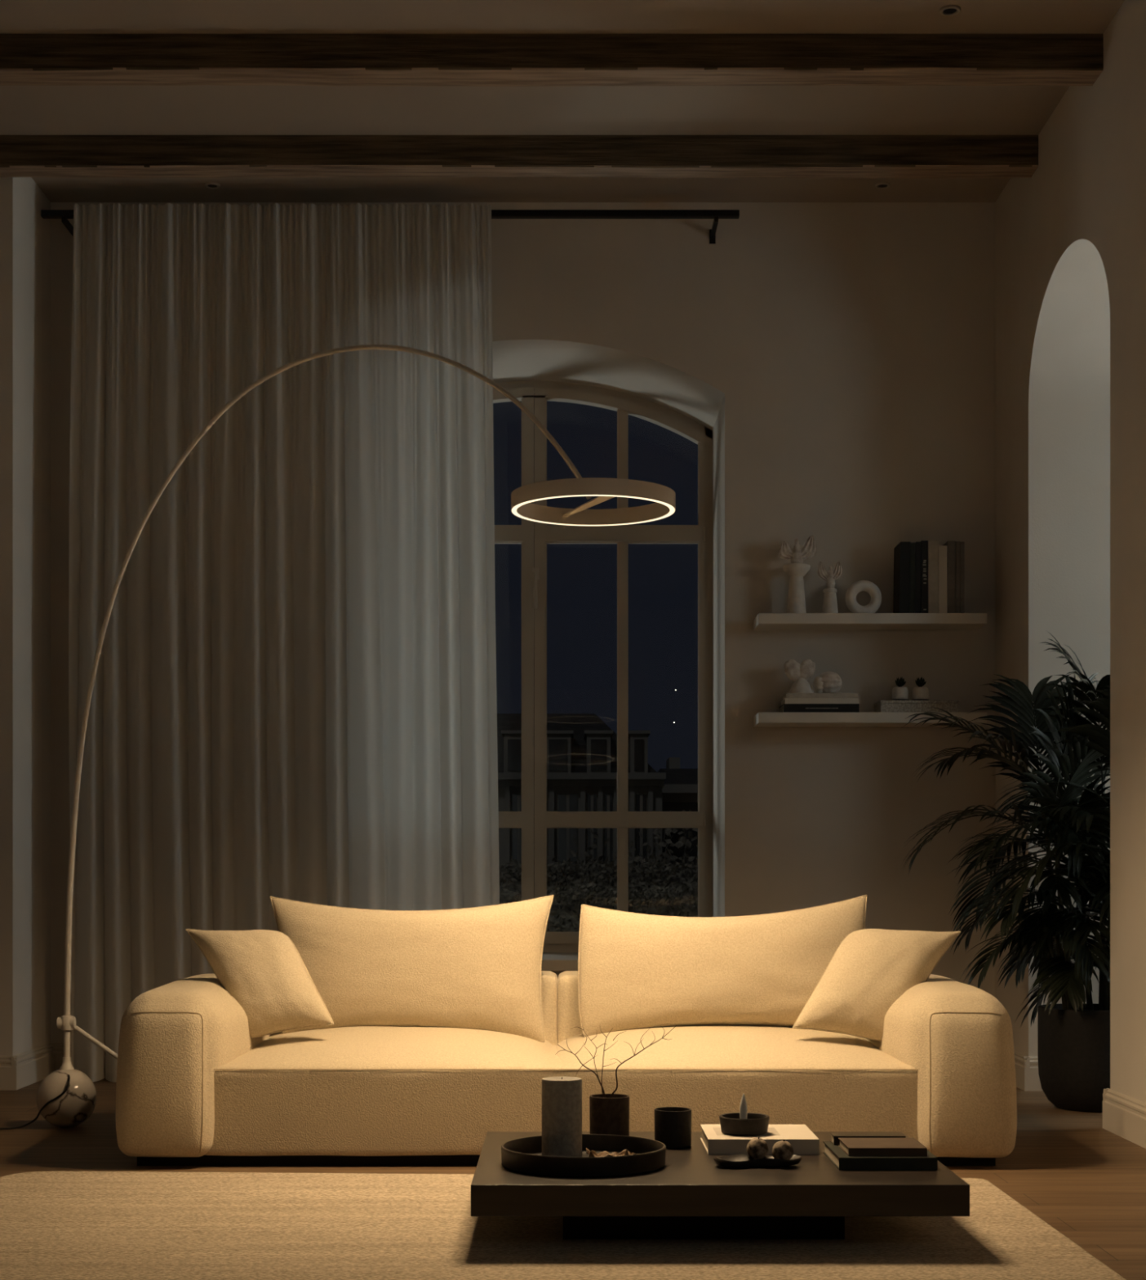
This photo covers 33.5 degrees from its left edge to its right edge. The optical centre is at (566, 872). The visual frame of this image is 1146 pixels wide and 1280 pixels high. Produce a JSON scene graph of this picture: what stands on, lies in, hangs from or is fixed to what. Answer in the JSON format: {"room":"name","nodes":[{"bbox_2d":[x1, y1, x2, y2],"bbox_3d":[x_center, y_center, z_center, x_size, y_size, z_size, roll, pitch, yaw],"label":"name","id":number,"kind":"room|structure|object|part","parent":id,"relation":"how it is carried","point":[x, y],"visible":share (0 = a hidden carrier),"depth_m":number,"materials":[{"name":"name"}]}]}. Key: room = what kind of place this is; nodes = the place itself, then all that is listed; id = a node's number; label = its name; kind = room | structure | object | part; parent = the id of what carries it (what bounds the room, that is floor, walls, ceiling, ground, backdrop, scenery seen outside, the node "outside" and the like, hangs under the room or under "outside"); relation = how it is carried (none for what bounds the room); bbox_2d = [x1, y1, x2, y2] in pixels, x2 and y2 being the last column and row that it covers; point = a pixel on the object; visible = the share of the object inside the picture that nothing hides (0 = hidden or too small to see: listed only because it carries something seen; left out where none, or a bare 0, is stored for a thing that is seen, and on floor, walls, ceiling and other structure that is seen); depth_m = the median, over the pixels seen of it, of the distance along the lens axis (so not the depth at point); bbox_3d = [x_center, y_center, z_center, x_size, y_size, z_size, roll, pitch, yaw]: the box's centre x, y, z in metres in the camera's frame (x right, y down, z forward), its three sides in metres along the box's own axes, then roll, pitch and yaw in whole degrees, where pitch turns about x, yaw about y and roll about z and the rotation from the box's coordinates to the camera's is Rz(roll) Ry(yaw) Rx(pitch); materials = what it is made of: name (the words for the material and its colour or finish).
{"room":"living room","nodes":[
{"label":"living room","id":0,"kind":"room"},
{"bbox_2d":[0,177,50,1055],"bbox_3d":[-2.985,-1.075,3.375,1.230,4.010,10.750,0,0,0],"label":"wall","id":1,"kind":"structure","parent":0,"point":[24,235],"depth_m":8.33,"materials":[{"name":"paint"}]},
{"bbox_2d":[50,202,995,1043],"bbox_3d":[1.900,-1.025,9.150,11.000,4.110,0.800,0,0,0],"label":"wall","id":2,"kind":"structure","parent":0,"point":[837,358],"depth_m":8.75,"materials":[{"name":"paint"}]},
{"bbox_2d":[0,1043,71,1089],"bbox_3d":[-0.714,0.858,8.439,5.372,0.145,0.622,0,0,0],"label":"baseboard","id":3,"kind":"structure","parent":2,"relation":"attached to","point":[23,1069],"depth_m":8.34,"materials":[{"name":"beige"}]},
{"bbox_2d":[40,209,739,244],"bbox_3d":[-0.788,-2.927,8.632,3.125,0.075,0.240,0,0,0],"label":"rail","id":4,"kind":"object","parent":2,"relation":"attached to","point":[64,215],"visible":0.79,"depth_m":8.51,"materials":[{"name":"black metal"}]},
{"bbox_2d":[68,203,499,1082],"bbox_3d":[-1.251,-1.023,8.452,1.911,3.902,0.102,0,0,0],"label":"curtain","id":5,"kind":"object","parent":4,"relation":"hanging from","point":[294,697],"visible":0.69,"depth_m":8.46,"materials":[{"name":"fabric"}]},
{"bbox_3d":[-0.788,-2.949,8.530,3.125,0.030,0.036,0,0,0],"label":"rail","id":6,"kind":"part","parent":4,"relation":"part of","materials":[{"name":"black metal"}]},
{"bbox_2d":[550,970,565,978],"bbox_3d":[-0.160,0.610,8.727,1.838,0.320,0.045,0,0,0],"label":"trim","id":7,"kind":"structure","parent":2,"relation":"attached to","point":[557,972],"depth_m":8.72,"materials":[{"name":"paint"}]},
{"bbox_2d":[493,381,712,970],"bbox_3d":[-0.160,-1.000,9.135,1.878,2.900,0.890,0,0,0],"label":"window","id":8,"kind":"structure","parent":2,"relation":"in","point":[560,948],"depth_m":9.47,"materials":[{"name":"paint"}]},
{"bbox_3d":[-0.587,-1.030,9.506,0.850,2.769,0.068,0,0,0],"label":"sash","id":9,"kind":"part","parent":8,"relation":"part of","materials":[{"name":"paint"}]},
{"bbox_3d":[-0.154,-1.409,9.447,0.036,0.206,0.049,0,0,0],"label":"handle","id":10,"kind":"part","parent":8,"relation":"part of","materials":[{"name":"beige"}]},
{"bbox_3d":[-0.160,0.425,9.090,1.878,0.050,0.800,0,0,0],"label":"sill","id":11,"kind":"part","parent":8,"relation":"part of","materials":[{"name":"paint"}]},
{"bbox_2d":[753,613,986,631],"bbox_3d":[1.369,-1.134,8.625,1.020,0.048,0.250,0,0,0],"label":"wall shelf","id":12,"kind":"object","parent":2,"relation":"attached to","point":[762,621],"visible":1,"depth_m":8.50,"materials":[{"name":"paint"}]},
{"bbox_2d":[777,535,817,613],"bbox_3d":[1.046,-1.343,8.623,0.134,0.369,0.125,0,0,-43],"label":"figurine","id":13,"kind":"object","parent":12,"relation":"on","point":[796,570],"visible":0.99,"depth_m":8.60,"materials":[{"name":"ceramic"}]},
{"bbox_2d":[817,560,842,613],"bbox_3d":[1.195,-1.284,8.626,0.086,0.251,0.083,0,0,44],"label":"figurine","id":14,"kind":"object","parent":12,"relation":"on","point":[829,605],"visible":0.94,"depth_m":8.61,"materials":[{"name":"ceramic"}]},
{"bbox_2d":[844,580,881,613],"bbox_3d":[1.345,-1.240,8.620,0.165,0.165,0.056,0,0,0],"label":"ring ornament","id":15,"kind":"object","parent":12,"relation":"on","point":[869,587],"visible":0.93,"depth_m":8.60,"materials":[{"name":"ceramic"}]},
{"bbox_2d":[893,542,910,613],"bbox_3d":[1.521,-1.321,8.630,0.050,0.326,0.170,0,0,0],"label":"book","id":16,"kind":"object","parent":12,"relation":"on","point":[901,593],"visible":0.84,"depth_m":8.55,"materials":[{"name":"black paper"}]},
{"bbox_2d":[909,542,915,613],"bbox_3d":[1.555,-1.319,8.630,0.027,0.322,0.170,0,0,0],"label":"book","id":17,"kind":"object","parent":12,"relation":"on","point":[913,545],"visible":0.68,"depth_m":8.55,"materials":[{"name":"black paper"}]},
{"bbox_2d":[915,542,921,613],"bbox_3d":[1.580,-1.321,8.630,0.028,0.326,0.170,0,0,0],"label":"book","id":18,"kind":"object","parent":12,"relation":"on","point":[918,544],"visible":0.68,"depth_m":8.55,"materials":[{"name":"black paper"}]},
{"bbox_2d":[920,540,928,613],"bbox_3d":[1.609,-1.324,8.630,0.030,0.332,0.171,0,0,0],"label":"book","id":19,"kind":"object","parent":12,"relation":"on","point":[924,549],"visible":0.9,"depth_m":8.55,"materials":[{"name":"black paper"}]},
{"bbox_2d":[923,560,926,583],"bbox_3d":[1.609,-1.349,8.545,0.017,0.107,0.001,0,0,0],"label":"print","id":20,"kind":"object","parent":19,"relation":"attached to","point":[924,561],"depth_m":8.55,"materials":[{"name":"beige"}]},
{"bbox_2d":[928,540,938,613],"bbox_3d":[1.648,-1.324,8.630,0.046,0.332,0.170,0,0,0],"label":"book","id":21,"kind":"object","parent":12,"relation":"on","point":[933,545],"visible":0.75,"depth_m":8.55,"materials":[{"name":"paper"}]},
{"bbox_2d":[938,546,946,613],"bbox_3d":[1.691,-1.312,8.630,0.038,0.308,0.170,0,0,0],"label":"book","id":22,"kind":"object","parent":12,"relation":"on","point":[942,549],"visible":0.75,"depth_m":8.55,"materials":[{"name":"paper"}]},
{"bbox_2d":[942,541,955,613],"bbox_3d":[1.730,-1.323,8.630,0.034,0.330,0.170,0,0,0],"label":"book","id":23,"kind":"object","parent":12,"relation":"on","point":[950,545],"visible":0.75,"depth_m":8.55,"materials":[{"name":"grey paper"}]},
{"bbox_2d":[955,541,959,613],"bbox_3d":[1.758,-1.322,8.630,0.018,0.328,0.170,0,0,0],"label":"book","id":24,"kind":"object","parent":12,"relation":"on","point":[957,543],"visible":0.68,"depth_m":8.55,"materials":[{"name":"grey paper"}]},
{"bbox_2d":[960,542,964,613],"bbox_3d":[1.778,-1.321,8.630,0.018,0.326,0.170,0,0,0],"label":"book","id":25,"kind":"object","parent":12,"relation":"on","point":[962,544],"visible":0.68,"depth_m":8.55,"materials":[{"name":"black paper"}]},
{"bbox_2d":[753,711,986,727],"bbox_3d":[1.369,-0.692,8.625,1.020,0.048,0.250,0,0,0],"label":"wall shelf","id":26,"kind":"object","parent":2,"relation":"attached to","point":[762,719],"visible":0.96,"depth_m":8.50,"materials":[{"name":"paint"}]},
{"bbox_2d":[778,703,859,711],"bbox_3d":[1.143,-0.736,8.625,0.339,0.040,0.191,0,0,0],"label":"book","id":27,"kind":"object","parent":26,"relation":"on","point":[784,707],"visible":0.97,"depth_m":8.53,"materials":[{"name":"black paper"}]},
{"bbox_2d":[780,697,858,705],"bbox_3d":[1.146,-0.768,8.625,0.332,0.025,0.190,0,0,0],"label":"book","id":28,"kind":"object","parent":27,"relation":"on","point":[786,700],"visible":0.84,"depth_m":8.53,"materials":[{"name":"grey paper"}]},
{"bbox_2d":[782,693,857,700],"bbox_3d":[1.147,-0.792,8.625,0.322,0.022,0.190,0,0,0],"label":"book","id":29,"kind":"object","parent":28,"relation":"on","point":[786,695],"visible":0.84,"depth_m":8.53,"materials":[{"name":"beige paper"}]},
{"bbox_2d":[784,659,815,693],"bbox_3d":[1.064,-0.885,8.620,0.120,0.162,0.118,0,0,42],"label":"sculpture","id":30,"kind":"object","parent":29,"relation":"on","point":[796,672],"visible":0.98,"depth_m":8.60,"materials":[{"name":"ceramic"}]},
{"bbox_2d":[813,671,841,693],"bbox_3d":[1.181,-0.855,8.610,0.130,0.106,0.107,0,0,0],"label":"shell ornament","id":31,"kind":"object","parent":29,"relation":"on","point":[827,682],"visible":0.95,"depth_m":8.57,"materials":[{"name":"ceramic"}]},
{"bbox_2d":[874,700,959,711],"bbox_3d":[1.585,-0.743,8.620,0.353,0.056,0.186,0,0,0],"label":"book","id":32,"kind":"object","parent":26,"relation":"on","point":[882,705],"visible":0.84,"depth_m":8.53,"materials":[{"name":"grey paper"}]},
{"bbox_2d":[891,676,909,700],"bbox_3d":[1.510,-0.828,8.610,0.079,0.113,0.079,0,0,0],"label":"succulent pot","id":33,"kind":"object","parent":32,"relation":"on","point":[900,693],"visible":0.95,"depth_m":8.58,"materials":[{"name":"white ceramic"}]},
{"bbox_3d":[1.510,-0.808,8.610,0.072,0.056,0.072,0,0,0],"label":"pot","id":34,"kind":"part","parent":33,"relation":"part of","materials":[{"name":"ceramic"}]},
{"bbox_3d":[1.585,-0.765,8.620,0.353,0.012,0.186,0,0,0],"label":"lid","id":35,"kind":"part","parent":32,"relation":"part of","materials":[{"name":"grey paper"}]},
{"bbox_2d":[911,676,928,700],"bbox_3d":[1.602,-0.828,8.610,0.079,0.113,0.079,0,0,0],"label":"succulent pot","id":36,"kind":"object","parent":32,"relation":"on","point":[920,693],"visible":0.94,"depth_m":8.58,"materials":[{"name":"white ceramic"}]},
{"bbox_3d":[1.602,-0.808,8.610,0.072,0.056,0.072,0,0,0],"label":"pot","id":37,"kind":"part","parent":36,"relation":"part of","materials":[{"name":"ceramic"}]},
{"bbox_2d":[0,0,1124,202],"bbox_3d":[1.900,-3.155,3.775,11.000,0.150,11.550,0,0,0],"label":"ceiling","id":38,"kind":"structure","parent":0,"point":[126,109],"depth_m":7.62,"materials":[{"name":"paint"}]},
{"bbox_2d":[204,182,220,189],"bbox_3d":[-1.584,-3.076,8.526,0.068,0.008,0.068,0,0,0],"label":"recessed light","id":39,"kind":"object","parent":38,"relation":"in","point":[213,185],"visible":1,"depth_m":8.52,"materials":[{"name":"beige"}]},
{"bbox_2d":[0,134,1038,177],"bbox_3d":[-0.714,-3.011,8.015,5.372,0.137,0.139,0,0,0],"label":"ceiling beam","id":40,"kind":"structure","parent":38,"relation":"attached to","point":[68,156],"depth_m":7.95,"materials":[{"name":"brown wood"}]},
{"bbox_2d":[0,33,1103,86],"bbox_3d":[-0.714,-3.012,7.066,5.372,0.136,0.159,0,0,0],"label":"ceiling beam","id":41,"kind":"structure","parent":38,"relation":"attached to","point":[421,60],"depth_m":6.99,"materials":[{"name":"brown wood"}]},
{"bbox_2d":[875,182,890,189],"bbox_3d":[1.417,-3.076,8.526,0.068,0.008,0.068,0,0,0],"label":"recessed light","id":42,"kind":"object","parent":38,"relation":"in","point":[882,185],"visible":1,"depth_m":8.52,"materials":[{"name":"beige"}]},
{"bbox_2d":[939,4,960,16],"bbox_3d":[1.370,-3.076,6.794,0.074,0.008,0.074,0,0,0],"label":"recessed light","id":43,"kind":"object","parent":38,"relation":"in","point":[949,10],"visible":1,"depth_m":6.79,"materials":[{"name":"beige"}]},
{"bbox_2d":[0,1078,1145,1279],"bbox_3d":[1.900,0.980,3.385,11.000,0.100,10.770,0,0,0],"label":"floor","id":44,"kind":"structure","parent":0,"point":[1084,1180],"depth_m":6.01,"materials":[{"name":"brown wood"}]},
{"bbox_2d":[0,344,675,1129],"bbox_3d":[-1.362,-0.407,6.791,3.894,2.675,1.151,0,0,22],"label":"arc floor lamp","id":45,"kind":"object","parent":44,"relation":"on","point":[67,1096],"visible":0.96,"depth_m":6.43,"materials":[{"name":"metal"}]},
{"bbox_3d":[0.083,-1.136,5.850,0.505,0.050,0.505,0,0,0],"label":"lamp shade","id":46,"kind":"part","parent":45,"relation":"part of","materials":[{"name":"beige paint"}]},
{"bbox_2d":[0,1171,1126,1279],"bbox_3d":[-0.217,0.923,4.179,2.982,0.014,3.333,0,0,0],"label":"rug","id":47,"kind":"object","parent":44,"relation":"on","point":[55,1225],"visible":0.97,"depth_m":4.74,"materials":[{"name":"fabric"}]},
{"bbox_2d":[471,1131,969,1239],"bbox_3d":[0.368,0.832,5.016,1.194,0.169,0.932,0,0,0],"label":"coffee table","id":48,"kind":"object","parent":47,"relation":"on","point":[691,1196],"visible":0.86,"depth_m":4.56,"materials":[{"name":"brown wood"}]},
{"bbox_2d":[501,1133,666,1177],"bbox_3d":[0.044,0.723,4.870,0.422,0.049,0.422,0,0,0],"label":"tray","id":49,"kind":"object","parent":48,"relation":"on","point":[524,1155],"visible":0.93,"depth_m":4.73,"materials":[{"name":"black wood"}]},
{"bbox_2d":[542,1076,582,1156],"bbox_3d":[-0.011,0.631,4.850,0.103,0.218,0.103,0,0,0],"label":"pillar candle","id":50,"kind":"object","parent":49,"relation":"in","point":[562,1096],"visible":0.77,"depth_m":4.81,"materials":[{"name":"wax"}]},
{"bbox_2d":[585,1147,638,1156],"bbox_3d":[0.104,0.719,4.832,0.154,0.038,0.099,0,0,-33],"label":"dried leaf","id":51,"kind":"object","parent":49,"relation":"in","point":[625,1152],"visible":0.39,"depth_m":4.86,"materials":[{"name":"brown plant"}]},
{"bbox_2d":[589,1093,629,1136],"bbox_3d":[0.120,0.683,5.270,0.111,0.128,0.111,0,0,0],"label":"vase","id":52,"kind":"object","parent":48,"relation":"on","point":[607,1115],"visible":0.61,"depth_m":5.22,"materials":[{"name":"brown ceramic"}]},
{"bbox_2d":[557,1020,676,1097],"bbox_3d":[0.139,0.568,5.285,0.340,0.310,0.092,0,0,0],"label":"dry branches","id":53,"kind":"object","parent":52,"relation":"in","point":[634,1054],"visible":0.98,"depth_m":5.28,"materials":[{"name":"brown"}]},
{"bbox_2d":[654,1106,691,1148],"bbox_3d":[0.291,0.697,5.200,0.102,0.100,0.102,0,0,0],"label":"candle cup","id":54,"kind":"object","parent":48,"relation":"on","point":[673,1125],"visible":0.92,"depth_m":5.16,"materials":[{"name":"ceramic"}]},
{"bbox_2d":[714,1154,802,1168],"bbox_3d":[0.488,0.735,4.836,0.226,0.025,0.091,0,0,0],"label":"dish","id":55,"kind":"object","parent":48,"relation":"on","point":[734,1161],"visible":0.96,"depth_m":4.81,"materials":[{"name":"black ceramic"}]},
{"bbox_2d":[746,1137,768,1159],"bbox_3d":[0.489,0.705,4.870,0.055,0.059,0.055,0,0,0],"label":"decorative ball","id":56,"kind":"object","parent":55,"relation":"on","point":[757,1148],"visible":0.86,"depth_m":4.85,"materials":[{"name":"stone"}]},
{"bbox_2d":[772,1139,793,1159],"bbox_3d":[0.549,0.706,4.830,0.055,0.058,0.055,0,0,0],"label":"decorative ball","id":57,"kind":"object","parent":55,"relation":"on","point":[782,1149],"visible":1,"depth_m":4.81,"materials":[{"name":"stone"}]},
{"bbox_2d":[700,1124,819,1154],"bbox_3d":[0.523,0.727,5.190,0.294,0.040,0.300,0,0,0],"label":"book","id":58,"kind":"object","parent":48,"relation":"on","point":[802,1139],"visible":0.74,"depth_m":5.04,"materials":[{"name":"white paper"}]},
{"bbox_2d":[719,1093,769,1135],"bbox_3d":[0.483,0.652,5.160,0.136,0.108,0.136,0,0,0],"label":"dish","id":59,"kind":"object","parent":58,"relation":"on","point":[743,1122],"visible":1,"depth_m":5.11,"materials":[{"name":"ceramic"}]},
{"bbox_3d":[0.483,0.683,5.160,0.136,0.047,0.136,0,0,0],"label":"dish","id":60,"kind":"part","parent":59,"relation":"part of","materials":[{"name":"ceramic"}]},
{"bbox_2d":[822,1141,937,1169],"bbox_3d":[0.808,0.732,4.923,0.247,0.031,0.295,0,0,0],"label":"book","id":61,"kind":"object","parent":48,"relation":"on","point":[842,1161],"visible":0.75,"depth_m":4.78,"materials":[{"name":"black paper"}]},
{"bbox_2d":[838,1137,927,1155],"bbox_3d":[0.811,0.706,4.893,0.198,0.021,0.185,0,0,0],"label":"book","id":62,"kind":"object","parent":61,"relation":"on","point":[851,1146],"visible":1,"depth_m":4.82,"materials":[{"name":"black paper"}]},
{"bbox_2d":[830,1132,905,1145],"bbox_3d":[0.796,0.704,5.029,0.188,0.024,0.073,0,0,0],"label":"book","id":63,"kind":"object","parent":62,"relation":"on","point":[835,1140],"visible":0.64,"depth_m":5.01,"materials":[{"name":"black paper"}]},
{"bbox_2d":[115,970,1017,1165],"bbox_3d":[-0.001,0.644,6.512,2.866,0.571,1.160,0,0,0],"label":"sofa","id":64,"kind":"object","parent":44,"relation":"on","point":[193,1086],"visible":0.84,"depth_m":6.00,"materials":[{"name":"beige fabric"}]},
{"bbox_3d":[-1.234,0.635,6.511,0.399,0.542,1.158,0,0,0],"label":"arm","id":65,"kind":"part","parent":64,"relation":"part of","materials":[{"name":"fabric"}]},
{"bbox_2d":[186,928,333,1038],"bbox_3d":[-1.025,0.370,6.400,0.533,0.357,0.247,0,0,45],"label":"throw pillow","id":66,"kind":"object","parent":64,"relation":"on","point":[264,971],"visible":0.91,"depth_m":6.31,"materials":[{"name":"fabric"}]},
{"bbox_3d":[-0.665,0.627,6.920,1.269,0.537,0.344,0,0,0],"label":"backrest","id":67,"kind":"part","parent":64,"relation":"part of","materials":[{"name":"fabric"}]},
{"bbox_2d":[226,1026,552,1070],"bbox_3d":[-0.584,0.577,6.434,1.083,0.095,0.860,0,0,0],"label":"seat cushion","id":68,"kind":"object","parent":64,"relation":"on","point":[356,1047],"depth_m":6.17,"materials":[{"name":"fabric"}]},
{"bbox_2d":[269,894,554,1042],"bbox_3d":[-0.543,0.334,6.641,1.000,0.511,0.204,0,0,0],"label":"cushion","id":69,"kind":"object","parent":64,"relation":"on","point":[476,967],"visible":0.81,"depth_m":6.57,"materials":[{"name":"fabric"}]},
{"bbox_3d":[0.000,0.753,6.500,2.340,0.291,1.006,0,0,0],"label":"seat","id":70,"kind":"part","parent":64,"relation":"part of","materials":[{"name":"fabric"}]},
{"bbox_3d":[0.634,0.627,6.920,1.332,0.537,0.344,0,0,0],"label":"backrest","id":71,"kind":"part","parent":64,"relation":"part of","materials":[{"name":"fabric"}]},
{"bbox_2d":[577,894,867,1036],"bbox_3d":[0.549,0.330,6.640,1.018,0.504,0.203,0,0,0],"label":"cushion","id":72,"kind":"object","parent":64,"relation":"on","point":[636,971],"visible":0.81,"depth_m":6.57,"materials":[{"name":"fabric"}]},
{"bbox_2d":[554,1025,906,1070],"bbox_3d":[0.541,0.577,6.434,1.167,0.095,0.860,0,0,0],"label":"seat cushion","id":73,"kind":"object","parent":64,"relation":"on","point":[695,1047],"depth_m":6.17,"materials":[{"name":"fabric"}]},
{"bbox_2d":[792,928,961,1040],"bbox_3d":[1.048,0.376,6.391,0.602,0.369,0.262,0,0,0],"label":"throw pillow","id":74,"kind":"object","parent":64,"relation":"on","point":[870,969],"visible":0.88,"depth_m":6.32,"materials":[{"name":"fabric"}]},
{"bbox_3d":[1.234,0.636,6.512,0.396,0.542,1.158,0,0,0],"label":"arm","id":75,"kind":"part","parent":64,"relation":"part of","materials":[{"name":"fabric"}]},
{"bbox_2d":[902,630,1110,1112],"bbox_3d":[1.985,-0.004,7.444,1.274,1.868,1.085,0,0,36],"label":"potted palm","id":76,"kind":"object","parent":44,"relation":"on","point":[1073,1034],"visible":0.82,"depth_m":7.39,"materials":[{"name":"green plant"}]},
{"bbox_2d":[1037,1003,1110,1112],"bbox_3d":[2.069,0.730,7.500,0.410,0.400,0.410,0,0,0],"label":"planter","id":77,"kind":"object","parent":44,"relation":"on","point":[1073,1046],"depth_m":7.34,"materials":[{"name":"black ceramic"}]},
{"bbox_2d":[995,0,1145,1102],"bbox_3d":[2.222,-1.075,3.375,0.500,4.010,10.750,0,0,0],"label":"wall","id":78,"kind":"structure","parent":0,"point":[1070,236],"depth_m":7.96,"materials":[{"name":"paint"}]},
{"bbox_2d":[1013,1050,1145,1148],"bbox_3d":[2.211,0.858,3.375,0.522,0.145,10.750,0,0,0],"label":"baseboard","id":79,"kind":"structure","parent":78,"relation":"attached to","point":[1124,1116],"depth_m":6.77,"materials":[{"name":"beige"}]},
{"label":"outside","id":80,"kind":"structure","parent":0,"visible":0},
{"bbox_3d":[0.000,1.580,49.775,80.000,0.200,80.450,0,0,0],"label":"lawn","id":81,"kind":"structure","parent":80,"visible":0},
{"bbox_2d":[497,713,666,877],"bbox_3d":[-0.968,-0.453,30.425,4.725,3.865,7.550,0,0,0],"label":"house","id":82,"kind":"structure","parent":81,"relation":"on","point":[582,748],"depth_m":27.00,"materials":[{"name":"paint"}]},
{"bbox_3d":[-0.968,-1.305,30.425,4.725,0.180,7.550,0,0,0],"label":"cornice","id":83,"kind":"part","parent":82,"relation":"part of","materials":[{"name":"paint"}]},
{"bbox_2d":[499,856,697,904],"bbox_3d":[-0.008,0.697,18.297,9.138,1.725,1.157,0,0,0],"label":"hedge","id":84,"kind":"object","parent":81,"relation":"on","point":[511,881],"visible":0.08,"depth_m":17.91,"materials":[{"name":"green plant"}]},
{"bbox_2d":[499,882,697,931],"bbox_3d":[0.006,0.798,14.592,8.101,1.492,1.037,0,0,0],"label":"hedge","id":85,"kind":"object","parent":81,"relation":"on","point":[562,917],"visible":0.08,"depth_m":14.28,"materials":[{"name":"green plant"}]},
{"bbox_2d":[546,808,697,877],"bbox_3d":[1.424,0.344,21.147,3.804,2.296,3.482,0,0,0],"label":"shrub","id":86,"kind":"object","parent":81,"relation":"on","point":[686,842],"visible":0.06,"depth_m":20.82,"materials":[{"name":"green plant"}]},
{"bbox_2d":[657,757,697,876],"bbox_3d":[2.616,-0.228,32.900,2.441,3.415,6.600,0,0,0],"label":"house","id":87,"kind":"structure","parent":81,"relation":"on","point":[680,789],"depth_m":29.95,"materials":[{"name":"paint"}]},
{"bbox_3d":[2.616,-1.305,32.900,2.441,0.135,6.600,0,0,0],"label":"cornice","id":88,"kind":"part","parent":87,"relation":"part of","materials":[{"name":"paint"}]}
]}

